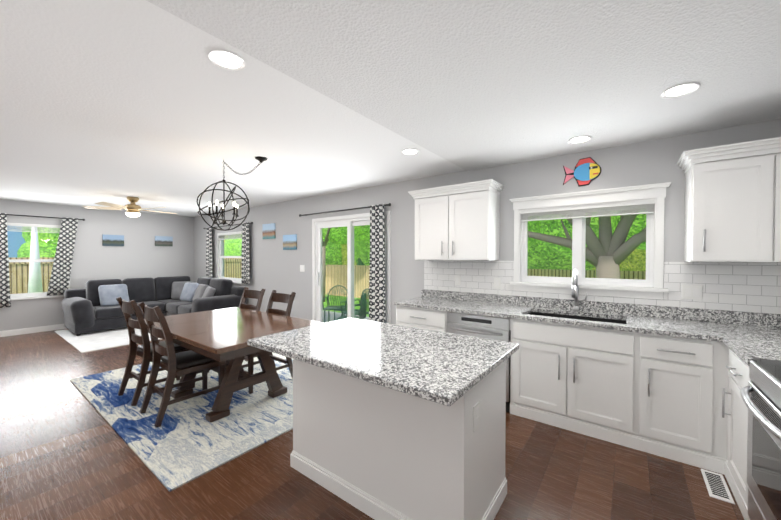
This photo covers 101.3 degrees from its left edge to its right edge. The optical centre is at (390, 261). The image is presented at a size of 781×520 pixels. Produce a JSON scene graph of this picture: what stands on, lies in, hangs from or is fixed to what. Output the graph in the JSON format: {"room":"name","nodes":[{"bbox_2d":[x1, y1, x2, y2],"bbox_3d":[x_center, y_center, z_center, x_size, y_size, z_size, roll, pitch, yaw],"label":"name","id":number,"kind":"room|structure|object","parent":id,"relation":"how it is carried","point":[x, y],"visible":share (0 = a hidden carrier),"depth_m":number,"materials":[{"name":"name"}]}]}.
{"room":"dining room","nodes":[
{"label":"dining room","id":0,"kind":"room"},
{"bbox_2d":[0,199,193,330],"bbox_3d":[-6.894,0.116,5.940,0.150,2.460,5.910,1,1,37],"label":"wall","id":1,"kind":"structure","parent":0,"point":[139,254],"depth_m":6.85,"materials":[{"name":"grey paint"}]},
{"bbox_2d":[0,324,66,336],"bbox_3d":[-6.783,1.293,5.968,0.014,0.106,5.760,1,1,37],"label":"baseboard","id":2,"kind":"structure","parent":1,"relation":"attached to","point":[30,330],"depth_m":6.01,"materials":[{"name":"white wood"}]},
{"bbox_2d":[7,223,69,299],"bbox_3d":[-6.735,-0.004,6.089,0.145,1.406,0.940,1,1,37],"label":"living room window","id":3,"kind":"structure","parent":1,"relation":"in","point":[23,296],"depth_m":6.04,"materials":[{"name":"white plastic"}]},
{"bbox_2d":[0,213,84,307],"bbox_3d":[-6.671,-0.026,6.028,0.100,1.682,1.364,1,1,37],"label":"curtain rod","id":4,"kind":"object","parent":1,"relation":"attached to","point":[60,273],"visible":1,"depth_m":6.23,"materials":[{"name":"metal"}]},
{"bbox_2d":[0,213,10,307],"bbox_3d":[-6.933,-0.020,5.636,0.052,1.680,0.303,1,1,37],"label":"curtain","id":5,"kind":"object","parent":4,"relation":"hanging from","point":[4,259],"depth_m":5.71,"materials":[{"name":"fabric"}]},
{"bbox_2d":[47,217,77,295],"bbox_3d":[-6.440,-0.109,6.298,0.052,1.521,0.455,1,1,37],"label":"curtain","id":6,"kind":"object","parent":4,"relation":"hanging from","point":[62,264],"depth_m":6.30,"materials":[{"name":"fabric"}]},
{"bbox_2d":[102,234,123,245],"bbox_3d":[-6.020,-0.459,6.959,0.025,0.240,0.360,1,1,37],"label":"picture","id":7,"kind":"object","parent":1,"relation":"attached to","point":[112,240],"visible":0.86,"depth_m":6.94},
{"bbox_2d":[155,236,172,245],"bbox_3d":[-5.459,-0.489,7.713,0.025,0.240,0.360,1,1,37],"label":"picture","id":8,"kind":"object","parent":1,"relation":"attached to","point":[163,240],"visible":0.86,"depth_m":7.70},
{"bbox_2d":[0,329,743,519],"bbox_3d":[-2.709,1.449,2.939,10.470,0.120,6.060,1,1,37],"label":"floor","id":9,"kind":"structure","parent":0,"point":[67,452],"depth_m":2.10,"materials":[{"name":"brown wood"}]},
{"bbox_2d":[54,327,160,352],"bbox_3d":[-5.081,1.338,6.049,2.310,0.012,1.480,1,1,37],"label":"living room rug","id":10,"kind":"object","parent":9,"relation":"on","point":[97,340],"visible":0.5,"depth_m":5.58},
{"bbox_2d":[61,276,246,335],"bbox_3d":[-4.684,0.845,6.451,2.540,0.962,2.430,1,1,37],"label":"sectional sofa","id":11,"kind":"object","parent":10,"relation":"on","point":[93,305],"visible":0.75,"depth_m":6.39,"materials":[{"name":"fabric"}]},
{"bbox_2d":[98,284,128,306],"bbox_3d":[-5.566,0.679,6.451,0.274,0.428,0.471,1,1,37],"label":"sofa pillow","id":12,"kind":"object","parent":11,"relation":"on","point":[107,293],"depth_m":6.38,"materials":[{"name":"fabric"}]},
{"bbox_2d":[171,281,193,299],"bbox_3d":[-4.790,0.665,7.394,0.370,0.406,0.455,1,1,37],"label":"sofa pillow","id":13,"kind":"object","parent":11,"relation":"on","point":[176,286],"depth_m":7.31,"materials":[{"name":"fabric"}]},
{"bbox_2d":[180,282,198,301],"bbox_3d":[-4.409,0.670,7.035,0.453,0.406,0.285,1,1,37],"label":"sofa pillow","id":14,"kind":"object","parent":11,"relation":"on","point":[189,289],"depth_m":6.96,"materials":[{"name":"fabric"}]},
{"bbox_2d":[192,284,208,299],"bbox_3d":[-3.996,0.675,6.753,0.430,0.384,0.265,1,1,37],"label":"sofa pillow","id":15,"kind":"object","parent":11,"relation":"on","point":[201,288],"depth_m":6.67,"materials":[{"name":"grey fabric"}]},
{"bbox_2d":[202,287,215,296],"bbox_3d":[-3.699,0.698,6.482,0.418,0.362,0.299,1,1,37],"label":"sofa pillow","id":16,"kind":"object","parent":11,"relation":"on","point":[206,291],"depth_m":6.39,"materials":[{"name":"grey fabric"}]},
{"bbox_2d":[70,353,292,491],"bbox_3d":[-1.806,1.371,3.800,2.950,0.012,2.420,1,1,37],"label":"dining rug","id":17,"kind":"object","parent":9,"relation":"on","point":[185,442],"visible":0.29,"depth_m":2.75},
{"bbox_2d":[116,297,194,405],"bbox_3d":[-2.450,0.865,3.371,0.438,1.012,0.584,1,1,37],"label":"dining chair","id":18,"kind":"object","parent":17,"relation":"on","point":[144,351],"visible":0.69,"depth_m":3.17,"materials":[{"name":"brown wood"}]},
{"bbox_2d":[138,302,225,426],"bbox_3d":[-1.934,0.870,2.993,0.438,1.012,0.584,1,1,37],"label":"dining chair","id":19,"kind":"object","parent":17,"relation":"on","point":[173,363],"visible":0.88,"depth_m":2.88,"materials":[{"name":"brown wood"}]},
{"bbox_2d":[144,307,322,422],"bbox_3d":[-1.650,0.995,3.292,1.800,0.753,1.100,1,1,37],"label":"dining table","id":20,"kind":"object","parent":17,"relation":"on","point":[221,335],"visible":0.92,"depth_m":3.02,"materials":[{"name":"brown wood"}]},
{"bbox_2d":[207,287,265,372],"bbox_3d":[-1.949,0.855,4.027,0.438,1.012,0.584,1,1,37],"label":"dining chair","id":21,"kind":"object","parent":17,"relation":"on","point":[255,294],"visible":0.17,"depth_m":4.21,"materials":[{"name":"brown wood"}]},
{"bbox_2d":[241,290,295,393],"bbox_3d":[-1.447,0.861,3.647,0.434,1.012,0.580,1,1,37],"label":"dining chair","id":22,"kind":"object","parent":17,"relation":"on","point":[288,299],"visible":0.38,"depth_m":3.72,"materials":[{"name":"brown wood"}]},
{"bbox_2d":[289,357,507,519],"bbox_3d":[0.010,0.964,2.056,1.266,0.875,0.626,1,1,37],"label":"kitchen island","id":23,"kind":"object","parent":9,"relation":"on","point":[394,422],"depth_m":1.72,"materials":[{"name":"white wood"}]},
{"bbox_2d":[247,317,518,408],"bbox_3d":[-0.066,0.510,1.976,1.404,0.035,0.930,1,1,37],"label":"island countertop","id":24,"kind":"structure","parent":23,"relation":"on","point":[437,367],"depth_m":1.73,"materials":[{"name":"grey stone"}]},
{"bbox_2d":[506,364,512,413],"bbox_3d":[1.016,0.946,3.353,0.653,0.875,0.632,1,1,37],"label":"base cabinet","id":25,"kind":"object","parent":9,"relation":"on","point":[509,367],"depth_m":2.93,"materials":[{"name":"white wood"}]},
{"bbox_2d":[513,368,640,449],"bbox_3d":[1.641,0.952,2.888,0.906,0.875,0.632,1,1,37],"label":"base cabinet","id":26,"kind":"object","parent":9,"relation":"on","point":[605,412],"depth_m":2.60,"materials":[{"name":"white wood"}]},
{"bbox_2d":[393,304,780,411],"bbox_3d":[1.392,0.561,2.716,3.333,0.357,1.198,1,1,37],"label":"base cabinet","id":27,"kind":"object","parent":9,"relation":"on","point":[667,376],"depth_m":2.42,"materials":[{"name":"white wood"}]},
{"bbox_2d":[393,269,780,365],"bbox_3d":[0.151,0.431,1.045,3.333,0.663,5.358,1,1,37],"label":"countertop","id":28,"kind":"structure","parent":27,"relation":"on","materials":[{"name":"stone"}]},
{"bbox_2d":[637,392,720,473],"bbox_3d":[2.195,0.958,2.475,0.475,0.875,0.632,1,1,37],"label":"base cabinet","id":29,"kind":"object","parent":9,"relation":"on","point":[684,431],"depth_m":2.23,"materials":[{"name":"white wood"}]},
{"bbox_2d":[701,469,734,503],"bbox_3d":[2.040,1.398,2.005,0.105,0.008,0.310,1,1,37],"label":"floor vent","id":30,"kind":"object","parent":9,"relation":"in","point":[716,485],"visible":1,"depth_m":1.99,"materials":[{"name":"white metal"}]},
{"bbox_2d":[721,408,749,519],"bbox_3d":[2.285,0.969,1.682,0.657,0.875,0.584,1,1,37],"label":"base cabinet","id":31,"kind":"object","parent":9,"relation":"on","point":[734,424],"depth_m":1.88,"materials":[{"name":"white wood"}]},
{"bbox_2d":[740,357,780,519],"bbox_3d":[1.841,0.854,1.164,0.739,1.120,0.760,1,1,37],"label":"range","id":32,"kind":"object","parent":9,"relation":"on","point":[760,393],"visible":1,"depth_m":1.44,"materials":[{"name":"metal"}]},
{"bbox_2d":[0,0,780,216],"bbox_3d":[-2.709,-1.124,2.903,10.470,0.134,6.060,1,1,37],"label":"ceiling","id":33,"kind":"structure","parent":0,"point":[469,85],"depth_m":1.94,"materials":[{"name":"white paint"}]},
{"bbox_2d":[83,196,176,216],"bbox_3d":[-4.429,-0.936,5.569,1.313,0.345,1.263,1,1,37],"label":"ceiling fan","id":34,"kind":"object","parent":33,"relation":"hanging from","point":[132,208],"visible":1,"depth_m":5.45,"materials":[{"name":"gold metal"}]},
{"bbox_2d":[208,49,245,71],"bbox_3d":[-0.852,-1.048,1.672,0.180,0.010,0.180,1,1,37],"label":"recessed light","id":35,"kind":"object","parent":33,"relation":"in","point":[224,59],"visible":0.96,"depth_m":1.67,"materials":[{"name":"white plastic"}]},
{"bbox_2d":[196,156,266,230],"bbox_3d":[-1.665,-0.699,3.321,0.611,0.756,0.536,1,1,37],"label":"orb chandelier","id":36,"kind":"object","parent":33,"relation":"hanging from","point":[223,205],"visible":1,"depth_m":3.32,"materials":[{"name":"brown metal"}]},
{"bbox_2d":[401,148,418,154],"bbox_3d":[0.192,-1.069,3.126,0.180,0.010,0.180,1,1,37],"label":"recessed light","id":37,"kind":"object","parent":33,"relation":"in","point":[410,151],"visible":0.98,"depth_m":3.12,"materials":[{"name":"white plastic"}]},
{"bbox_2d":[568,136,591,143],"bbox_3d":[1.632,-1.050,2.766,0.180,0.010,0.180,1,1,37],"label":"recessed light","id":38,"kind":"object","parent":33,"relation":"in","point":[578,139],"visible":0.98,"depth_m":2.76,"materials":[{"name":"white plastic"}]},
{"bbox_2d":[660,82,699,98],"bbox_3d":[1.759,-1.038,1.948,0.180,0.010,0.180,1,1,37],"label":"recessed light","id":39,"kind":"object","parent":33,"relation":"in","point":[679,90],"visible":0.98,"depth_m":1.94,"materials":[{"name":"white plastic"}]},
{"bbox_2d":[194,119,780,323],"bbox_3d":[-0.945,0.125,5.292,10.470,2.460,0.150,1,1,37],"label":"wall","id":40,"kind":"structure","parent":0,"point":[274,265],"depth_m":4.25,"materials":[{"name":"grey paint"}]},
{"bbox_2d":[204,222,252,283],"bbox_3d":[-3.631,-0.177,7.130,2.142,1.272,0.100,1,1,37],"label":"curtain rod","id":41,"kind":"object","parent":40,"relation":"attached to","point":[245,272],"visible":0.98,"depth_m":6.68,"materials":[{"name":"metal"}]},
{"bbox_2d":[206,227,212,277],"bbox_3d":[-4.304,-0.183,7.601,0.343,1.270,0.052,1,1,37],"label":"curtain","id":42,"kind":"object","parent":41,"relation":"hanging from","point":[209,271],"depth_m":7.55,"materials":[{"name":"fabric"}]},
{"bbox_2d":[241,222,249,283],"bbox_3d":[-3.005,-0.169,6.635,0.343,1.270,0.052,1,1,37],"label":"curtain","id":43,"kind":"object","parent":41,"relation":"hanging from","point":[245,267],"depth_m":6.63,"materials":[{"name":"fabric"}]},
{"bbox_2d":[217,231,241,283],"bbox_3d":[-3.587,-0.090,7.207,1.140,1.126,0.145,1,1,37],"label":"window","id":44,"kind":"structure","parent":40,"relation":"in","point":[220,237],"depth_m":7.36,"materials":[{"name":"white plastic"}]},
{"bbox_2d":[262,223,275,238],"bbox_3d":[-2.366,-0.588,6.228,0.400,0.290,0.025,1,1,37],"label":"picture","id":45,"kind":"object","parent":40,"relation":"attached to","point":[268,231],"visible":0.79,"depth_m":6.21},
{"bbox_2d":[283,234,296,249],"bbox_3d":[-1.836,-0.352,5.838,0.380,0.270,0.025,1,1,37],"label":"picture","id":46,"kind":"object","parent":40,"relation":"attached to","point":[289,242],"visible":0.86,"depth_m":5.81},
{"bbox_2d":[300,265,304,271],"bbox_3d":[-1.558,0.120,5.649,0.125,0.118,0.009,1,1,37],"label":"light switch","id":47,"kind":"object","parent":40,"relation":"attached to","point":[302,268],"visible":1,"depth_m":5.64,"materials":[{"name":"white plastic"}]},
{"bbox_2d":[299,203,390,322],"bbox_3d":[-0.775,0.253,5.011,1.982,2.132,0.100,1,1,37],"label":"curtain rod","id":48,"kind":"object","parent":40,"relation":"attached to","point":[377,305],"visible":0.79,"depth_m":4.54,"materials":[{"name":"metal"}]},
{"bbox_2d":[369,204,385,322],"bbox_3d":[-0.188,0.261,4.545,0.323,2.130,0.052,1,1,37],"label":"curtain","id":49,"kind":"object","parent":48,"relation":"hanging from","point":[377,300],"depth_m":4.54,"materials":[{"name":"fabric"}]},
{"bbox_2d":[312,211,390,323],"bbox_3d":[-0.624,0.321,5.048,1.660,2.085,0.162,1,1,37],"label":"sliding door","id":50,"kind":"structure","parent":40,"relation":"in","point":[349,222],"depth_m":5.04,"materials":[{"name":"white plastic"}]},
{"bbox_2d":[408,179,504,260],"bbox_3d":[0.735,-0.426,3.688,1.014,0.822,0.399,1,1,37],"label":"upper cabinet","id":51,"kind":"object","parent":40,"relation":"attached to","point":[461,221],"visible":1,"depth_m":3.51,"materials":[{"name":"white wood"}]},
{"bbox_2d":[563,157,600,186],"bbox_3d":[1.842,-0.863,3.091,0.323,0.270,0.028,1,1,37],"label":"art","id":52,"kind":"object","parent":40,"relation":"attached to","point":[586,171],"visible":1,"depth_m":3.08,"materials":[{"name":"multicoloured"}]},
{"bbox_2d":[393,260,780,343],"bbox_3d":[1.407,0.192,2.700,3.299,0.379,1.200,1,1,37],"label":"countertop with backsplash","id":53,"kind":"structure","parent":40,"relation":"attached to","point":[740,300],"depth_m":2.71,"materials":[{"name":"white"}]},
{"bbox_2d":[455,275,460,284],"bbox_3d":[0.811,0.226,3.876,0.075,0.118,0.009,1,1,37],"label":"outlet","id":54,"kind":"object","parent":53,"relation":"attached to","point":[457,279],"visible":1,"depth_m":3.87,"materials":[{"name":"white plastic"}]},
{"bbox_2d":[494,278,500,287],"bbox_3d":[1.196,0.240,3.589,0.075,0.118,0.009,1,1,37],"label":"outlet","id":55,"kind":"object","parent":53,"relation":"attached to","point":[497,282],"visible":1,"depth_m":3.58,"materials":[{"name":"white plastic"}]},
{"bbox_2d":[682,285,702,299],"bbox_3d":[2.480,0.253,2.634,0.125,0.118,0.009,1,1,37],"label":"outlet","id":56,"kind":"object","parent":53,"relation":"attached to","point":[693,292],"visible":1,"depth_m":2.63,"materials":[{"name":"white plastic"}]},
{"bbox_2d":[509,182,670,299],"bbox_3d":[1.863,-0.175,3.139,1.320,0.993,0.165,1,1,37],"label":"kitchen window","id":57,"kind":"structure","parent":40,"relation":"in","point":[579,208],"depth_m":3.06,"materials":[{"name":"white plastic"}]},
{"bbox_2d":[677,137,780,262],"bbox_3d":[2.647,-0.406,2.266,0.901,0.822,0.399,1,1,37],"label":"upper cabinet","id":58,"kind":"object","parent":40,"relation":"attached to","point":[732,202],"visible":1,"depth_m":2.25,"materials":[{"name":"white wood"}]},
{"label":"outside","id":59,"kind":"structure","parent":0,"visible":0},
{"bbox_2d":[7,209,645,322],"bbox_3d":[-3.402,-1.965,12.531,50.638,7.233,44.000,1,1,37],"label":"outdoor scenery","id":60,"kind":"object","parent":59,"point":[559,234],"depth_m":8.52,"materials":[{"name":"green plant"}]}
]}

